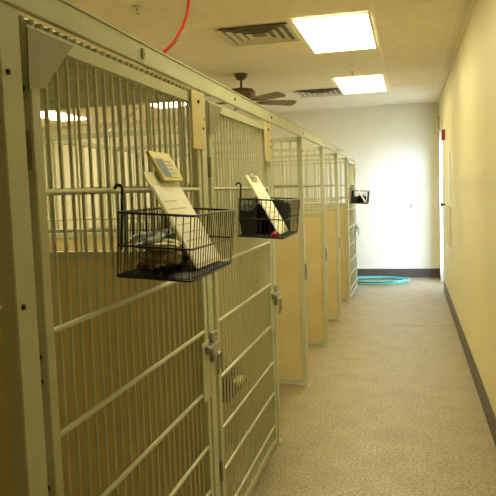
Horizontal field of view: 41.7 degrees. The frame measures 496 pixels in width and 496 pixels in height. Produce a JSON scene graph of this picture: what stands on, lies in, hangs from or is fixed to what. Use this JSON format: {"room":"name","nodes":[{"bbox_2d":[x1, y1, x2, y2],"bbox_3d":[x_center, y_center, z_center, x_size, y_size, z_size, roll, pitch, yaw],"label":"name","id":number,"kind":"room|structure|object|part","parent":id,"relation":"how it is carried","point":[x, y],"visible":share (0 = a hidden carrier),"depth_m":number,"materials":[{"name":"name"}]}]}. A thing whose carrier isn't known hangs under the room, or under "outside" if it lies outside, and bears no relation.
{"room":"dog kennel","nodes":[
{"label":"dog kennel","id":0,"kind":"room"},
{"bbox_2d":[42,103,439,268],"bbox_3d":[-0.421,-0.881,11.367,7.212,2.798,0.140,-1,5,14],"label":"wall","id":1,"kind":"structure","parent":0,"point":[395,149],"depth_m":10.67,"materials":[{"name":"white paint"}]},
{"bbox_2d":[357,268,439,277],"bbox_3d":[-0.371,0.464,11.210,7.072,0.145,0.390,-1,5,14],"label":"baseboard","id":2,"kind":"structure","parent":1,"relation":"attached to","point":[426,272],"depth_m":10.68,"materials":[{"name":"rubber"}]},
{"bbox_2d":[409,202,413,208],"bbox_3d":[2.643,-0.684,10.548,0.070,0.116,0.018,-1,5,14],"label":"light switch","id":3,"kind":"object","parent":1,"relation":"attached to","point":[410,203],"visible":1,"depth_m":10.55,"materials":[{"name":"plastic"}]},
{"bbox_2d":[18,0,475,127],"bbox_3d":[-1.935,-1.737,5.017,7.352,0.120,12.980,-1,5,14],"label":"ceiling","id":4,"kind":"structure","parent":0,"point":[287,68],"depth_m":5.99,"materials":[{"name":"paint"}]},
{"bbox_2d":[41,111,85,120],"bbox_3d":[-3.067,-2.100,10.383,0.610,0.006,1.320,-1,5,14],"label":"recessed light","id":5,"kind":"object","parent":4,"relation":"in","point":[52,114],"visible":0.27,"depth_m":10.45,"materials":[{"name":"white"}]},
{"bbox_2d":[108,104,143,131],"bbox_3d":[-1.789,-1.942,9.694,0.136,0.330,4.516,-4,5,-23],"label":"conduit","id":6,"kind":"object","parent":4,"relation":"attached to","point":[137,108],"visible":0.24,"depth_m":9.97,"materials":[{"name":"metal"}]},
{"bbox_2d":[133,5,140,14],"bbox_3d":[-0.767,-1.646,4.510,0.060,0.053,0.060,-1,5,14],"label":"sprinkler","id":7,"kind":"object","parent":4,"relation":"attached to","point":[137,7],"visible":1,"depth_m":4.50,"materials":[{"name":"metal"}]},
{"bbox_2d":[150,102,185,108],"bbox_3d":[-1.218,-2.056,9.155,0.610,0.006,1.320,-1,5,14],"label":"recessed light","id":8,"kind":"object","parent":4,"relation":"in","point":[155,105],"visible":0.03,"depth_m":9.52,"materials":[{"name":"white"}]},
{"bbox_2d":[147,0,189,68],"bbox_3d":[-0.320,-1.103,2.628,0.011,0.839,0.539,-1,5,14],"label":"hose","id":9,"kind":"object","parent":4,"relation":"hanging from","point":[172,43],"visible":0.66,"depth_m":2.75,"materials":[{"name":"red rubber"}]},
{"bbox_2d":[184,73,296,110],"bbox_3d":[-0.127,-1.757,7.279,1.234,0.360,1.286,-1,5,14],"label":"ceiling fan","id":10,"kind":"object","parent":4,"relation":"hanging from","point":[249,93],"visible":0.59,"depth_m":7.18,"materials":[{"name":"brown wood"}]},
{"bbox_3d":[-0.072,-1.680,7.273,0.320,0.205,0.320,-1,5,14],"label":"motor","id":11,"kind":"part","parent":10,"relation":"part of","materials":[{"name":"brown metal"}]},
{"bbox_3d":[0.211,-1.613,6.947,0.137,0.046,0.470,-6,7,-40],"label":"blade","id":12,"kind":"part","parent":10,"relation":"part of","materials":[{"name":"brown wood"}]},
{"bbox_3d":[0.332,-1.660,7.441,0.470,0.046,0.137,-4,5,-22],"label":"blade","id":13,"kind":"part","parent":10,"relation":"part of","materials":[{"name":"brown wood"}]},
{"bbox_2d":[215,23,300,46],"bbox_3d":[0.094,-1.768,5.414,0.600,0.016,0.600,-1,5,14],"label":"ceiling vent","id":14,"kind":"object","parent":4,"relation":"in","point":[282,32],"visible":1,"depth_m":5.40,"materials":[{"name":"metal"}]},
{"bbox_2d":[295,88,343,97],"bbox_3d":[0.975,-2.096,8.816,0.600,0.016,0.600,-1,5,14],"label":"ceiling vent","id":15,"kind":"object","parent":4,"relation":"in","point":[334,91],"visible":0.99,"depth_m":8.80,"materials":[{"name":"metal"}]},
{"bbox_2d":[289,11,377,53],"bbox_3d":[0.765,-1.806,5.534,0.610,0.006,1.320,-1,5,14],"label":"recessed light","id":16,"kind":"object","parent":4,"relation":"in","point":[350,31],"visible":1,"depth_m":5.42,"materials":[{"name":"white plastic"}]},
{"bbox_2d":[332,75,387,93],"bbox_3d":[1.448,-2.072,8.299,0.610,0.006,1.320,-1,5,14],"label":"recessed light","id":17,"kind":"object","parent":4,"relation":"in","point":[376,83],"visible":0.94,"depth_m":8.20,"materials":[{"name":"white plastic"}]},
{"bbox_2d":[224,277,495,495],"bbox_3d":[-1.835,1.168,5.272,7.352,0.120,12.980,-1,5,14],"label":"floor","id":18,"kind":"structure","parent":0,"point":[393,407],"depth_m":4.35,"materials":[{"name":"beige carpet"}]},
{"bbox_2d":[0,307,13,495],"bbox_3d":[-1.200,0.465,1.557,1.480,1.885,0.040,-1,5,14],"label":"wall","id":19,"kind":"structure","parent":18,"relation":"on","point":[6,469],"depth_m":1.37,"materials":[{"name":"paint"}]},
{"bbox_3d":[-1.194,0.148,1.525,1.445,0.030,0.032,-1,5,14],"label":"rail","id":20,"kind":"part","parent":19,"relation":"part of","materials":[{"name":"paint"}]},
{"bbox_2d":[0,1,49,495],"bbox_3d":[-0.458,0.454,1.384,0.053,1.885,0.106,-1,5,14],"label":"post","id":21,"kind":"object","parent":18,"relation":"on","point":[23,358],"visible":1,"depth_m":1.32,"materials":[{"name":"metal"}]},
{"bbox_2d":[19,24,222,495],"bbox_3d":[-0.271,0.385,2.003,0.083,1.842,1.227,-1,5,14],"label":"gate","id":22,"kind":"object","parent":21,"relation":"attached to","point":[42,52],"visible":0.98,"depth_m":1.74,"materials":[{"name":"metal"}]},
{"bbox_3d":[-0.335,-0.502,1.907,0.026,0.034,1.068,-1,5,14],"label":"rail","id":23,"kind":"part","parent":22,"relation":"part of","materials":[{"name":"metal"}]},
{"bbox_3d":[-0.306,0.135,1.961,0.014,0.014,1.080,-1,5,14],"label":"cross rail","id":24,"kind":"part","parent":22,"relation":"part of","materials":[{"name":"metal"}]},
{"bbox_3d":[-0.317,-0.171,1.935,0.014,0.014,1.080,-1,5,14],"label":"cross rail","id":25,"kind":"part","parent":22,"relation":"part of","materials":[{"name":"metal"}]},
{"bbox_3d":[-0.298,0.372,1.982,0.014,0.014,1.080,-1,5,14],"label":"cross rail","id":26,"kind":"part","parent":22,"relation":"part of","materials":[{"name":"metal"}]},
{"bbox_3d":[-0.290,0.606,2.003,0.014,0.014,1.080,-1,5,14],"label":"cross rail","id":27,"kind":"part","parent":22,"relation":"part of","materials":[{"name":"metal"}]},
{"bbox_2d":[113,184,234,282],"bbox_3d":[-0.201,-0.058,1.875,0.240,0.261,0.412,-1,5,14],"label":"wire basket","id":28,"kind":"object","parent":22,"relation":"attached to","point":[188,273],"visible":0.74,"depth_m":1.74,"materials":[{"name":"black metal"}]},
{"bbox_2d":[135,246,190,270],"bbox_3d":[-0.236,0.022,1.871,0.145,0.073,0.326,-1,5,14],"label":"cloth","id":29,"kind":"object","parent":28,"relation":"in","point":[171,254],"visible":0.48,"depth_m":1.76,"materials":[{"name":"brown fabric"}]},
{"bbox_2d":[129,228,174,248],"bbox_3d":[-0.265,-0.029,1.846,0.099,0.048,0.256,-1,5,9],"label":"plastic bag","id":30,"kind":"object","parent":29,"relation":"on","point":[157,237],"visible":0.69,"depth_m":1.75,"materials":[{"name":"plastic"}]},
{"bbox_2d":[147,239,183,250],"bbox_3d":[-0.220,-0.009,1.758,0.100,0.032,0.107,-5,6,-28],"label":"paper towel","id":31,"kind":"object","parent":29,"relation":"on","point":[164,243],"visible":0.6,"depth_m":1.74,"materials":[{"name":"beige paper"}]},
{"bbox_2d":[143,172,219,268],"bbox_3d":[-0.191,-0.088,1.939,0.152,0.276,0.245,-1,5,14],"label":"clipboard","id":32,"kind":"object","parent":28,"relation":"in","point":[170,196],"visible":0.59,"depth_m":1.91,"materials":[{"name":"paper"}]},
{"bbox_2d":[146,151,183,181],"bbox_3d":[-0.252,-0.247,1.988,0.055,0.091,0.170,-1,5,14],"label":"card","id":33,"kind":"object","parent":32,"relation":"on","point":[163,164],"visible":1,"depth_m":1.96,"materials":[{"name":"yellow paper"}]},
{"bbox_2d":[155,158,171,176],"bbox_3d":[-0.252,-0.241,1.951,0.030,0.055,0.056,-1,5,14],"label":"picture","id":34,"kind":"object","parent":33,"relation":"attached to","point":[161,163],"depth_m":1.95},
{"bbox_3d":[-0.283,0.825,2.022,0.014,0.014,1.080,-1,5,14],"label":"cross rail","id":35,"kind":"part","parent":22,"relation":"part of","materials":[{"name":"metal"}]},
{"bbox_3d":[-0.188,-0.473,2.417,0.010,0.212,0.142,-1,5,14],"label":"corner plate","id":36,"kind":"part","parent":22,"relation":"part of","materials":[{"name":"beige plastic"}]},
{"bbox_3d":[-0.161,0.474,2.505,0.008,0.230,0.088,-1,5,14],"label":"latch plate","id":37,"kind":"part","parent":22,"relation":"part of","materials":[{"name":"paint"}]},
{"bbox_2d":[0,0,354,160],"bbox_3d":[0.282,-0.816,4.402,0.039,0.066,10.797,-1,5,14],"label":"header beam","id":38,"kind":"structure","parent":21,"relation":"on","point":[64,15],"depth_m":1.91,"materials":[{"name":"metal"}]},
{"bbox_2d":[44,140,117,229],"bbox_3d":[-1.143,0.184,4.731,0.032,1.885,1.090,-1,5,14],"label":"screen","id":39,"kind":"object","parent":18,"relation":"on","point":[65,142],"visible":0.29,"depth_m":4.67,"materials":[{"name":"metal"}]},
{"bbox_3d":[-1.174,-0.739,4.650,0.032,0.030,1.090,-1,5,14],"label":"rail","id":40,"kind":"part","parent":39,"relation":"part of","materials":[{"name":"metal"}]},
{"bbox_3d":[-1.154,-0.132,4.704,0.032,0.030,1.090,-1,5,14],"label":"rail","id":41,"kind":"part","parent":39,"relation":"part of","materials":[{"name":"metal"}]},
{"bbox_2d":[0,96,204,495],"bbox_3d":[-0.901,0.348,2.769,1.480,1.885,0.040,-1,5,14],"label":"wall","id":42,"kind":"structure","parent":18,"relation":"on","point":[52,107],"depth_m":2.68,"materials":[{"name":"metal"}]},
{"bbox_3d":[-0.895,0.032,2.738,1.445,0.030,0.032,-1,5,14],"label":"rail","id":43,"kind":"part","parent":42,"relation":"part of","materials":[{"name":"metal"}]},
{"bbox_3d":[-0.874,0.642,2.791,1.445,1.195,0.020,-1,5,14],"label":"panel","id":44,"kind":"part","parent":42,"relation":"part of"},
{"bbox_3d":[-0.915,-0.576,2.684,1.445,0.030,0.032,-1,5,14],"label":"rail","id":45,"kind":"part","parent":42,"relation":"part of","materials":[{"name":"metal"}]},
{"bbox_3d":[-0.898,-0.068,2.729,1.445,0.014,0.016,-1,5,14],"label":"rail","id":46,"kind":"part","parent":42,"relation":"part of","materials":[{"name":"metal"}]},
{"bbox_3d":[-0.904,-0.237,2.714,1.445,0.014,0.016,-1,5,14],"label":"rail","id":47,"kind":"part","parent":42,"relation":"part of","materials":[{"name":"metal"}]},
{"bbox_2d":[258,297,354,495],"bbox_3d":[0.287,1.130,4.176,0.004,0.001,11.600,-1,5,14],"label":"trim","id":48,"kind":"structure","parent":42,"relation":"attached to","point":[354,297],"depth_m":4.26,"materials":[{"name":"grey"}]},
{"bbox_2d":[124,150,173,222],"bbox_3d":[-0.855,0.072,5.898,0.032,1.885,1.220,-1,5,14],"label":"screen","id":49,"kind":"object","parent":18,"relation":"on","point":[132,151],"visible":0.13,"depth_m":5.53,"materials":[{"name":"metal"}]},
{"bbox_3d":[-0.886,-0.851,5.817,0.032,0.030,1.220,-1,5,14],"label":"rail","id":50,"kind":"part","parent":49,"relation":"part of","materials":[{"name":"metal"}]},
{"bbox_2d":[42,124,270,438],"bbox_3d":[-0.598,0.230,3.997,1.480,1.885,0.040,-1,5,14],"label":"wall","id":51,"kind":"structure","parent":18,"relation":"on","point":[59,236],"depth_m":3.90,"materials":[{"name":"metal"}]},
{"bbox_3d":[-0.595,-0.186,3.957,1.445,0.014,0.016,-1,5,14],"label":"rail","id":52,"kind":"part","parent":51,"relation":"part of","materials":[{"name":"metal"}]},
{"bbox_3d":[-0.592,-0.086,3.965,1.445,0.030,0.032,-1,5,14],"label":"rail","id":53,"kind":"part","parent":51,"relation":"part of","materials":[{"name":"metal"}]},
{"bbox_3d":[-0.613,-0.694,3.912,1.445,0.030,0.032,-1,5,14],"label":"rail","id":54,"kind":"part","parent":51,"relation":"part of","materials":[{"name":"metal"}]},
{"bbox_3d":[-0.571,0.524,4.019,1.445,1.195,0.020,-1,5,14],"label":"panel","id":55,"kind":"part","parent":51,"relation":"part of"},
{"bbox_2d":[222,365,245,402],"bbox_3d":[-0.144,0.785,3.829,0.248,0.198,0.188,-1,5,14],"label":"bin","id":56,"kind":"object","parent":51,"relation":"attached to","point":[225,365],"visible":0.26,"depth_m":3.74,"materials":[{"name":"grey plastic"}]},
{"bbox_3d":[-0.550,1.136,4.072,1.445,0.035,0.032,-1,5,14],"label":"rail","id":57,"kind":"part","parent":51,"relation":"part of","materials":[{"name":"metal"}]},
{"bbox_2d":[174,157,188,199],"bbox_3d":[-0.558,-0.043,7.101,0.032,1.885,1.170,-1,5,14],"label":"screen","id":58,"kind":"object","parent":18,"relation":"on","point":[174,157],"visible":0.03,"depth_m":6.82,"materials":[{"name":"metal"}]},
{"bbox_2d":[112,137,302,383],"bbox_3d":[-0.326,0.124,5.099,1.480,1.885,0.040,-1,5,14],"label":"wall","id":59,"kind":"structure","parent":18,"relation":"on","point":[287,253],"depth_m":4.96,"materials":[{"name":"metal"}]},
{"bbox_3d":[-1.027,0.133,5.273,0.035,1.885,0.040,-1,5,14],"label":"post","id":60,"kind":"part","parent":59,"relation":"part of","materials":[{"name":"metal"}]},
{"bbox_3d":[-0.341,-0.799,5.014,1.445,0.030,0.032,-1,5,14],"label":"rail","id":61,"kind":"part","parent":59,"relation":"part of","materials":[{"name":"metal"}]},
{"bbox_3d":[-0.320,-0.192,5.067,1.445,0.030,0.032,-1,5,14],"label":"rail","id":62,"kind":"part","parent":59,"relation":"part of","materials":[{"name":"metal"}]},
{"bbox_3d":[-0.299,0.418,5.121,1.445,1.195,0.020,-1,5,14],"label":"panel","id":63,"kind":"part","parent":59,"relation":"part of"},
{"bbox_3d":[-0.329,-0.461,5.044,1.445,0.014,0.016,-1,5,14],"label":"rail","id":64,"kind":"part","parent":59,"relation":"part of","materials":[{"name":"metal"}]},
{"bbox_3d":[-0.278,1.030,5.174,1.445,0.035,0.032,-1,5,14],"label":"rail","id":65,"kind":"part","parent":59,"relation":"part of","materials":[{"name":"metal"}]},
{"bbox_2d":[197,91,219,495],"bbox_3d":[-0.162,0.339,2.586,0.053,1.885,0.076,-1,5,14],"label":"post","id":66,"kind":"object","parent":18,"relation":"on","point":[204,173],"visible":0.32,"depth_m":2.57,"materials":[{"name":"metal"}]},
{"bbox_2d":[215,161,236,208],"bbox_3d":[-0.266,-0.157,8.285,0.032,1.885,1.180,-1,5,14],"label":"screen","id":67,"kind":"object","parent":18,"relation":"on","point":[226,161],"visible":0.06,"depth_m":8.64,"materials":[{"name":"metal"}]},
{"bbox_2d":[238,164,254,200],"bbox_3d":[0.024,-0.270,9.459,0.032,1.885,1.150,-1,5,14],"label":"screen","id":68,"kind":"object","parent":18,"relation":"on","point":[247,164],"visible":0.03,"depth_m":9.37,"materials":[{"name":"metal"}]},
{"bbox_2d":[172,147,323,344],"bbox_3d":[-0.023,0.006,6.327,1.480,1.885,0.040,-1,5,14],"label":"wall","id":69,"kind":"structure","parent":18,"relation":"on","point":[313,242],"depth_m":6.18,"materials":[{"name":"metal"}]},
{"bbox_3d":[-0.038,-0.918,6.242,1.445,0.030,0.032,-1,5,14],"label":"rail","id":70,"kind":"part","parent":69,"relation":"part of","materials":[{"name":"metal"}]},
{"bbox_3d":[-0.020,-0.410,6.286,1.445,0.014,0.016,-1,5,14],"label":"rail","id":71,"kind":"part","parent":69,"relation":"part of","materials":[{"name":"metal"}]},
{"bbox_3d":[-0.017,-0.310,6.295,1.445,0.030,0.032,-1,5,14],"label":"rail","id":72,"kind":"part","parent":69,"relation":"part of","materials":[{"name":"metal"}]},
{"bbox_3d":[0.004,0.299,6.348,1.445,1.195,0.020,-1,5,14],"label":"panel","id":73,"kind":"part","parent":69,"relation":"part of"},
{"bbox_3d":[-0.026,-0.579,6.271,1.445,0.014,0.016,-1,5,14],"label":"rail","id":74,"kind":"part","parent":69,"relation":"part of","materials":[{"name":"metal"}]},
{"bbox_3d":[0.025,0.912,6.402,1.445,0.035,0.032,-1,5,14],"label":"rail","id":75,"kind":"part","parent":69,"relation":"part of","materials":[{"name":"metal"}]},
{"bbox_2d":[263,122,282,443],"bbox_3d":[0.141,0.221,3.814,0.053,1.885,0.076,-1,5,14],"label":"post","id":76,"kind":"object","parent":18,"relation":"on","point":[279,439],"visible":0.44,"depth_m":3.82,"materials":[{"name":"metal"}]},
{"bbox_2d":[205,100,281,495],"bbox_3d":[0.029,0.268,3.218,0.083,1.842,1.210,-1,5,14],"label":"gate","id":77,"kind":"object","parent":76,"relation":"attached to","point":[263,251],"visible":0.97,"depth_m":3.12,"materials":[{"name":"metal"}]},
{"bbox_3d":[-0.035,-0.619,3.122,0.026,0.034,1.053,-1,5,14],"label":"rail","id":78,"kind":"part","parent":77,"relation":"part of","materials":[{"name":"metal"}]},
{"bbox_3d":[-0.017,-0.288,3.150,0.014,0.014,1.065,-1,5,14],"label":"cross rail","id":79,"kind":"part","parent":77,"relation":"part of","materials":[{"name":"metal"}]},
{"bbox_3d":[0.002,0.255,3.197,0.014,0.014,1.065,-1,5,14],"label":"cross rail","id":80,"kind":"part","parent":77,"relation":"part of","materials":[{"name":"metal"}]},
{"bbox_3d":[-0.006,0.018,3.177,0.014,0.014,1.065,-1,5,14],"label":"cross rail","id":81,"kind":"part","parent":77,"relation":"part of","materials":[{"name":"metal"}]},
{"bbox_3d":[0.010,0.489,3.218,0.014,0.014,1.065,-1,5,14],"label":"cross rail","id":82,"kind":"part","parent":77,"relation":"part of","materials":[{"name":"metal"}]},
{"bbox_3d":[0.017,0.708,3.237,0.014,0.014,1.065,-1,5,14],"label":"cross rail","id":83,"kind":"part","parent":77,"relation":"part of","materials":[{"name":"metal"}]},
{"bbox_3d":[0.023,0.886,3.253,0.014,0.014,1.065,-1,5,14],"label":"cross rail","id":84,"kind":"part","parent":77,"relation":"part of","materials":[{"name":"metal"}]},
{"bbox_3d":[0.030,1.078,3.269,0.014,0.014,1.065,-1,5,14],"label":"cross rail","id":85,"kind":"part","parent":77,"relation":"part of","materials":[{"name":"metal"}]},
{"bbox_3d":[0.026,1.174,3.280,0.026,0.028,1.053,-1,5,14],"label":"rail","id":86,"kind":"part","parent":77,"relation":"part of","materials":[{"name":"metal"}]},
{"bbox_2d":[235,182,299,238],"bbox_3d":[0.101,-0.185,3.099,0.240,0.261,0.412,-1,5,14],"label":"wire basket","id":87,"kind":"object","parent":77,"relation":"attached to","point":[252,200],"visible":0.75,"depth_m":2.95,"materials":[{"name":"black metal"}]},
{"bbox_2d":[240,199,290,234],"bbox_3d":[0.088,-0.151,3.102,0.174,0.159,0.359,-1,5,14],"label":"cloth","id":88,"kind":"object","parent":87,"relation":"in","point":[279,205],"visible":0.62,"depth_m":3.02,"materials":[{"name":"fabric"}]},
{"bbox_2d":[245,173,286,233],"bbox_3d":[0.091,-0.212,3.084,0.152,0.284,0.245,-1,5,14],"label":"clipboard","id":89,"kind":"object","parent":87,"relation":"in","point":[255,183],"visible":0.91,"depth_m":3.05,"materials":[{"name":"plastic"}]},
{"bbox_2d":[270,231,279,236],"bbox_3d":[0.123,-0.059,2.938,0.040,0.034,0.053,-1,5,14],"label":"ball","id":90,"kind":"object","parent":87,"relation":"on","point":[275,232],"visible":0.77,"depth_m":2.92,"materials":[{"name":"plastic"}]},
{"bbox_3d":[0.110,-0.589,3.625,0.010,0.212,0.140,-1,5,14],"label":"corner plate","id":91,"kind":"part","parent":77,"relation":"part of","materials":[{"name":"beige plastic"}]},
{"bbox_3d":[0.137,0.358,3.713,0.008,0.230,0.087,-1,5,14],"label":"latch plate","id":92,"kind":"part","parent":77,"relation":"part of","materials":[{"name":"paint"}]},
{"bbox_2d":[217,153,337,318],"bbox_3d":[0.268,-0.107,7.506,1.480,1.885,0.040,-1,5,14],"label":"wall","id":93,"kind":"structure","parent":18,"relation":"on","point":[330,212],"depth_m":7.36,"materials":[{"name":"metal"}]},
{"bbox_3d":[0.253,-1.031,7.421,1.445,0.030,0.032,-1,5,14],"label":"rail","id":94,"kind":"part","parent":93,"relation":"part of","materials":[{"name":"metal"}]},
{"bbox_3d":[0.271,-0.523,7.466,1.445,0.014,0.016,-1,5,14],"label":"rail","id":95,"kind":"part","parent":93,"relation":"part of","materials":[{"name":"metal"}]},
{"bbox_3d":[0.274,-0.424,7.474,1.445,0.030,0.032,-1,5,14],"label":"rail","id":96,"kind":"part","parent":93,"relation":"part of","materials":[{"name":"metal"}]},
{"bbox_3d":[0.295,0.186,7.528,1.445,1.195,0.020,-1,5,14],"label":"panel","id":97,"kind":"part","parent":93,"relation":"part of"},
{"bbox_3d":[0.316,0.798,7.581,1.445,0.035,0.032,-1,5,14],"label":"rail","id":98,"kind":"part","parent":93,"relation":"part of","materials":[{"name":"metal"}]},
{"bbox_2d":[237,158,346,300],"bbox_3d":[0.562,-0.222,8.695,1.480,1.885,0.040,-1,5,14],"label":"wall","id":99,"kind":"structure","parent":18,"relation":"on","point":[342,210],"depth_m":8.55,"materials":[{"name":"metal"}]},
{"bbox_3d":[0.547,-1.145,8.610,1.445,0.030,0.032,-1,5,14],"label":"rail","id":100,"kind":"part","parent":99,"relation":"part of","materials":[{"name":"metal"}]},
{"bbox_3d":[0.568,-0.538,8.663,1.445,0.030,0.032,-1,5,14],"label":"rail","id":101,"kind":"part","parent":99,"relation":"part of","materials":[{"name":"metal"}]},
{"bbox_3d":[0.589,0.072,8.717,1.445,1.195,0.020,-1,5,14],"label":"panel","id":102,"kind":"part","parent":99,"relation":"part of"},
{"bbox_2d":[258,161,346,255],"bbox_3d":[0.848,-0.333,9.855,1.480,1.885,0.040,-1,5,14],"label":"wall","id":103,"kind":"structure","parent":18,"relation":"on","point":[342,162],"depth_m":9.75,"materials":[{"name":"metal"}]},
{"bbox_3d":[0.833,-1.257,9.770,1.445,0.030,0.032,-1,5,14],"label":"rail","id":104,"kind":"part","parent":103,"relation":"part of","materials":[{"name":"metal"}]},
{"bbox_3d":[0.854,-0.649,9.823,1.445,0.030,0.032,-1,5,14],"label":"rail","id":105,"kind":"part","parent":103,"relation":"part of","materials":[{"name":"metal"}]},
{"bbox_2d":[296,137,309,386],"bbox_3d":[0.417,0.115,4.915,0.061,1.885,0.076,-1,5,14],"label":"post","id":106,"kind":"object","parent":18,"relation":"on","point":[303,265],"visible":1,"depth_m":4.89,"materials":[{"name":"metal"}]},
{"bbox_2d":[319,147,329,346],"bbox_3d":[0.720,-0.003,6.143,0.061,1.885,0.076,-1,5,14],"label":"post","id":107,"kind":"object","parent":18,"relation":"on","point":[321,149],"visible":1,"depth_m":6.12,"materials":[{"name":"metal"}]},
{"bbox_2d":[334,153,341,320],"bbox_3d":[1.011,-0.117,7.322,0.061,1.885,0.076,-1,5,14],"label":"post","id":108,"kind":"object","parent":18,"relation":"on","point":[338,239],"visible":0.99,"depth_m":7.29,"materials":[{"name":"metal"}]},
{"bbox_2d":[344,158,350,301],"bbox_3d":[1.301,-0.231,8.512,0.053,1.885,0.076,-1,5,14],"label":"post","id":109,"kind":"object","parent":18,"relation":"on","point":[345,159],"visible":1,"depth_m":8.48,"materials":[{"name":"metal"}]},
{"bbox_2d":[357,276,409,284],"bbox_3d":[1.991,0.505,10.214,1.065,0.066,0.750,-1,5,14],"label":"garden hose","id":110,"kind":"object","parent":18,"relation":"on","point":[398,280],"visible":0.7,"depth_m":9.98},
{"bbox_3d":[1.587,-0.343,9.672,0.053,1.885,0.076,-1,5,14],"label":"post","id":111,"kind":"object","parent":18,"relation":"on","visible":0},
{"bbox_2d":[348,160,359,296],"bbox_3d":[1.486,-0.299,9.123,0.083,1.842,1.227,-1,5,14],"label":"gate","id":112,"kind":"object","parent":111,"relation":"attached to","point":[353,226],"visible":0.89,"depth_m":9.19,"materials":[{"name":"metal"}]},
{"bbox_2d":[350,185,369,203],"bbox_3d":[1.532,-0.733,8.895,0.240,0.261,0.412,-1,5,14],"label":"wire basket","id":113,"kind":"object","parent":112,"relation":"attached to","point":[352,192],"visible":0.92,"depth_m":8.75,"materials":[{"name":"black metal"}]},
{"bbox_2d":[352,195,365,202],"bbox_3d":[1.520,-0.673,8.900,0.174,0.108,0.359,-1,5,14],"label":"cloth","id":114,"kind":"object","parent":113,"relation":"in","point":[355,200],"visible":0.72,"depth_m":8.88,"materials":[{"name":"black fabric"}]},
{"bbox_2d":[354,182,365,201],"bbox_3d":[1.523,-0.760,8.885,0.152,0.284,0.245,-1,5,14],"label":"clipboard","id":115,"kind":"object","parent":113,"relation":"in","point":[354,182],"visible":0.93,"depth_m":8.84,"materials":[{"name":"paper"}]},
{"bbox_2d":[438,0,495,416],"bbox_3d":[1.615,-0.329,4.277,0.140,2.798,12.980,-1,5,14],"label":"wall","id":116,"kind":"structure","parent":0,"point":[467,102],"depth_m":4.76,"materials":[{"name":"beige paint"}]},
{"bbox_2d":[436,116,439,132],"bbox_3d":[2.946,-1.917,10.116,0.050,0.250,0.140,-1,5,14],"label":"emergency light","id":117,"kind":"object","parent":116,"relation":"attached to","point":[437,117],"visible":0.92,"depth_m":10.05,"materials":[{"name":"beige plastic"}]},
{"bbox_2d":[439,122,444,289],"bbox_3d":[2.914,-0.611,9.552,0.152,2.350,1.030,-1,5,14],"label":"door","id":118,"kind":"structure","parent":116,"relation":"attached to","point":[441,143],"depth_m":9.94,"materials":[{"name":"white paint"}]},
{"bbox_2d":[441,128,446,140],"bbox_3d":[2.494,-1.441,8.298,0.062,0.160,0.120,-1,5,14],"label":"fire alarm","id":119,"kind":"object","parent":116,"relation":"attached to","point":[443,131],"visible":1,"depth_m":8.24,"materials":[{"name":"red plastic"}]},
{"bbox_2d":[445,205,450,247],"bbox_3d":[2.488,-0.283,8.100,0.005,0.480,1.100,-1,5,14],"label":"wall panel","id":120,"kind":"object","parent":116,"relation":"attached to","point":[447,208],"visible":1,"depth_m":8.00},
{"bbox_2d":[448,151,449,199],"bbox_3d":[2.395,-0.863,7.757,0.006,0.580,0.200,-1,5,14],"label":"notice","id":121,"kind":"object","parent":116,"relation":"attached to","point":[448,151],"visible":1,"depth_m":7.69,"materials":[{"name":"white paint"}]},
{"bbox_2d":[444,281,495,446],"bbox_3d":[1.415,1.060,3.715,0.012,0.145,11.260,-1,5,14],"label":"baseboard","id":122,"kind":"structure","parent":116,"relation":"attached to","point":[487,408],"depth_m":4.81,"materials":[{"name":"black rubber"}]},
{"bbox_3d":[-1.728,0.413,2.358,0.032,1.885,1.204,-1,5,14],"label":"screen","id":123,"kind":"object","parent":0,"visible":0},
{"bbox_2d":[18,15,188,104],"bbox_3d":[-1.044,-0.527,2.080,1.452,0.022,1.150,-1,5,14],"label":"grille","id":124,"kind":"object","parent":123,"relation":"attached to","point":[21,20],"visible":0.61,"depth_m":2.14,"materials":[{"name":"metal"}]}
]}

